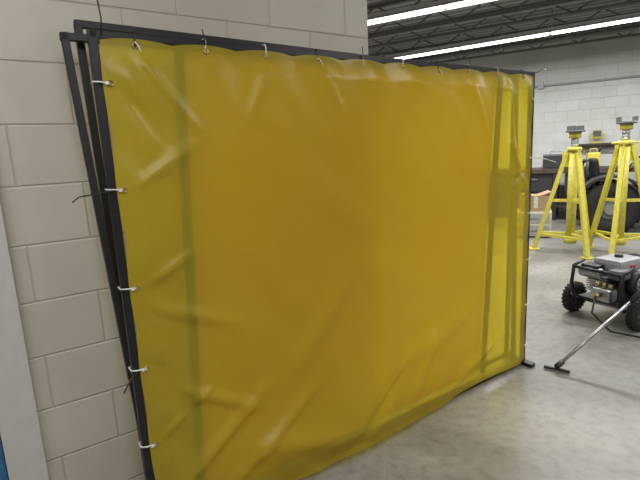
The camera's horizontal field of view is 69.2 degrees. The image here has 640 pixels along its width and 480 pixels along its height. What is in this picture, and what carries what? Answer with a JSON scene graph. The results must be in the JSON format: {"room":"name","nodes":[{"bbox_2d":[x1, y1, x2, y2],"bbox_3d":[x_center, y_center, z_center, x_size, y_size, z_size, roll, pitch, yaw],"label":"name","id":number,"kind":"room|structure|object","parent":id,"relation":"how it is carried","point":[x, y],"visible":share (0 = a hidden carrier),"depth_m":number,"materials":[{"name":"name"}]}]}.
{"room":"repair workshop","nodes":[
{"label":"repair workshop","id":0,"kind":"room"},
{"bbox_2d":[0,0,367,479],"bbox_3d":[-1.453,-0.437,1.349,4.000,3.400,0.200,-10,13,-33],"label":"wall","id":1,"kind":"structure","parent":0,"point":[88,427],"depth_m":1.69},
{"bbox_2d":[0,435,8,479],"bbox_3d":[-1.496,0.250,1.226,0.935,2.090,0.124,-10,13,-33],"label":"door","id":2,"kind":"structure","parent":1,"relation":"in","point":[3,468],"depth_m":1.62,"materials":[{"name":"blue paint"}]},
{"bbox_2d":[0,202,48,479],"bbox_3d":[-1.521,0.216,1.254,1.170,2.160,0.041,-10,13,-33],"label":"trim","id":3,"kind":"structure","parent":1,"relation":"attached to","point":[20,432],"depth_m":1.60,"materials":[{"name":"paint"}]},
{"bbox_2d":[299,213,639,479],"bbox_3d":[4.031,0.540,4.208,22.000,0.100,24.000,-3,11,0],"label":"floor","id":4,"kind":"structure","parent":0,"point":[537,422],"depth_m":2.53,"materials":[{"name":"concrete"}]},
{"bbox_2d":[59,0,554,479],"bbox_3d":[0.344,0.029,2.298,2.734,1.964,0.266,-10,13,-33],"label":"screen","id":5,"kind":"object","parent":4,"relation":"on","point":[326,250],"visible":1,"depth_m":1.95,"materials":[{"name":"yellow plastic"}]},
{"bbox_2d":[529,209,551,237],"bbox_3d":[3.373,-0.271,7.333,0.500,0.398,0.440,2,12,24],"label":"storage bin","id":6,"kind":"object","parent":4,"relation":"on","point":[535,216],"visible":0.47,"depth_m":7.12,"materials":[{"name":"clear plastic"}]},
{"bbox_2d":[530,190,550,210],"bbox_3d":[3.367,-0.617,7.272,0.416,0.299,0.325,0,11,16],"label":"cardboard box","id":7,"kind":"object","parent":6,"relation":"on","point":[539,201],"visible":0.66,"depth_m":7.12,"materials":[{"name":"brown cardboard"}]},
{"bbox_2d":[529,125,593,259],"bbox_3d":[3.376,-0.662,6.085,0.783,1.630,0.885,-9,12,-28],"label":"jack stand","id":8,"kind":"object","parent":4,"relation":"on","point":[571,158],"visible":0.99,"depth_m":5.98,"materials":[{"name":"yellow paint"}]},
{"bbox_2d":[531,165,634,219],"bbox_3d":[4.523,-0.899,8.891,3.600,0.950,0.750,3,12,30],"label":"workbench","id":9,"kind":"object","parent":4,"relation":"on","point":[542,179],"visible":0.16,"depth_m":8.64,"materials":[{"name":"brown wood"}]},
{"bbox_2d":[543,150,564,167],"bbox_3d":[4.492,-1.532,8.772,0.500,0.310,0.250,2,12,24],"label":"toolbox","id":10,"kind":"object","parent":9,"relation":"on","point":[557,158],"visible":0.59,"depth_m":8.71,"materials":[{"name":"grey plastic"}]},
{"bbox_2d":[585,144,602,165],"bbox_3d":[5.010,-1.540,8.467,0.259,0.394,0.160,1,11,19],"label":"can","id":11,"kind":"object","parent":9,"relation":"on","point":[589,154],"visible":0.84,"depth_m":8.41,"materials":[{"name":"yellow paint"}]},
{"bbox_2d":[544,290,639,372],"bbox_3d":[2.013,0.466,3.076,1.164,0.646,0.132,-6,11,-17],"label":"wand","id":12,"kind":"object","parent":4,"relation":"on","point":[636,296],"visible":1,"depth_m":3.03,"materials":[{"name":"metal"}]},
{"bbox_2d":[561,253,639,337],"bbox_3d":[2.470,0.369,3.685,0.882,0.581,0.848,-8,12,-24],"label":"washer","id":13,"kind":"object","parent":4,"relation":"on","point":[613,279],"visible":0.97,"depth_m":3.69,"materials":[{"name":"metal"}]},
{"bbox_2d":[565,156,639,235],"bbox_3d":[4.978,-0.739,7.224,1.938,1.217,1.300,1,11,22],"label":"tractor","id":14,"kind":"object","parent":4,"relation":"on","point":[594,184],"visible":0.41,"depth_m":6.92,"materials":[{"name":"rubber"}]},
{"bbox_2d":[589,116,639,253],"bbox_3d":[3.878,-0.663,5.771,0.783,1.700,0.885,-1,11,11],"label":"jack stand","id":15,"kind":"object","parent":4,"relation":"on","point":[625,152],"visible":0.84,"depth_m":5.71,"materials":[{"name":"yellow paint"}]},
{"bbox_2d":[367,0,639,58],"bbox_3d":[3.863,-2.896,3.562,30.000,0.100,30.000,3,12,30],"label":"ceiling","id":16,"kind":"structure","parent":0,"point":[574,6],"depth_m":7.40,"materials":[{"name":"metal"}]},
{"bbox_2d":[367,0,437,14],"bbox_3d":[2.884,-2.975,5.155,10.510,0.237,0.070,3,12,30],"label":"joist","id":17,"kind":"object","parent":16,"relation":"attached to","point":[377,6],"depth_m":6.26,"materials":[{"name":"black metal"}]},
{"bbox_2d":[367,0,497,25],"bbox_3d":[2.568,-2.808,4.728,7.800,0.377,0.243,3,12,30],"label":"fluorescent light","id":18,"kind":"object","parent":16,"relation":"hanging from","point":[440,5],"visible":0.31,"depth_m":5.52,"materials":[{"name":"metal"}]},
{"bbox_2d":[368,0,585,39],"bbox_3d":[3.517,-3.097,5.640,9.905,0.237,0.070,3,12,30],"label":"joist","id":19,"kind":"object","parent":16,"relation":"attached to","point":[516,10],"depth_m":6.48,"materials":[{"name":"black metal"}]},
{"bbox_2d":[368,4,638,56],"bbox_3d":[4.320,-3.391,6.992,9.905,0.237,0.070,3,12,30],"label":"joist","id":20,"kind":"object","parent":16,"relation":"attached to","point":[609,10],"depth_m":7.74,"materials":[{"name":"black metal"}]},
{"bbox_2d":[368,0,639,48],"bbox_3d":[3.843,-3.216,6.189,9.905,0.237,0.070,3,12,30],"label":"joist","id":21,"kind":"object","parent":16,"relation":"attached to","point":[630,2],"depth_m":6.89,"materials":[{"name":"black metal"}]},
{"bbox_2d":[371,11,639,57],"bbox_3d":[4.671,-3.519,7.584,9.905,0.237,0.070,3,12,30],"label":"joist","id":22,"kind":"object","parent":16,"relation":"attached to","point":[483,37],"depth_m":8.47,"materials":[{"name":"black metal"}]},
{"bbox_2d":[385,8,639,58],"bbox_3d":[4.031,-3.238,6.605,6.800,0.367,0.244,4,13,34],"label":"fluorescent light","id":23,"kind":"object","parent":16,"relation":"hanging from","point":[632,17],"visible":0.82,"depth_m":7.15,"materials":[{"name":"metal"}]},
{"bbox_2d":[393,25,639,60],"bbox_3d":[4.673,-3.387,7.197,9.500,0.355,0.110,3,12,30],"label":"ceiling pipe","id":24,"kind":"object","parent":16,"relation":"attached to","point":[501,47],"depth_m":7.82,"materials":[{"name":"black metal"}]},
{"bbox_2d":[409,21,639,62],"bbox_3d":[5.023,-3.647,8.175,9.905,0.237,0.070,3,12,30],"label":"joist","id":25,"kind":"object","parent":16,"relation":"attached to","point":[630,23],"depth_m":8.55,"materials":[{"name":"black metal"}]},
{"bbox_2d":[428,30,639,212],"bbox_3d":[4.880,-2.258,9.389,15.224,3.400,0.201,3,12,30],"label":"wall","id":26,"kind":"structure","parent":0,"point":[597,105],"depth_m":9.04,"materials":[{"name":"white brick"}]},
{"bbox_2d":[535,75,639,88],"bbox_3d":[6.190,-2.324,8.423,11.000,1.440,0.085,3,12,30],"label":"conduit","id":27,"kind":"object","parent":26,"relation":"attached to","point":[541,85],"visible":0.36,"depth_m":8.93,"materials":[{"name":"grey metal"}]},
{"bbox_2d":[578,143,615,152],"bbox_3d":[5.357,-1.763,8.942,0.700,0.203,0.240,3,12,30],"label":"wall shelf","id":28,"kind":"object","parent":26,"relation":"attached to","point":[581,145],"visible":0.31,"depth_m":8.85,"materials":[{"name":"brown wood"}]},
{"bbox_2d":[591,130,602,142],"bbox_3d":[5.320,-1.986,8.915,0.200,0.244,0.120,3,12,30],"label":"work lamp","id":29,"kind":"object","parent":28,"relation":"on","point":[595,133],"visible":1,"depth_m":8.88,"materials":[{"name":"yellow paint"}]}
]}

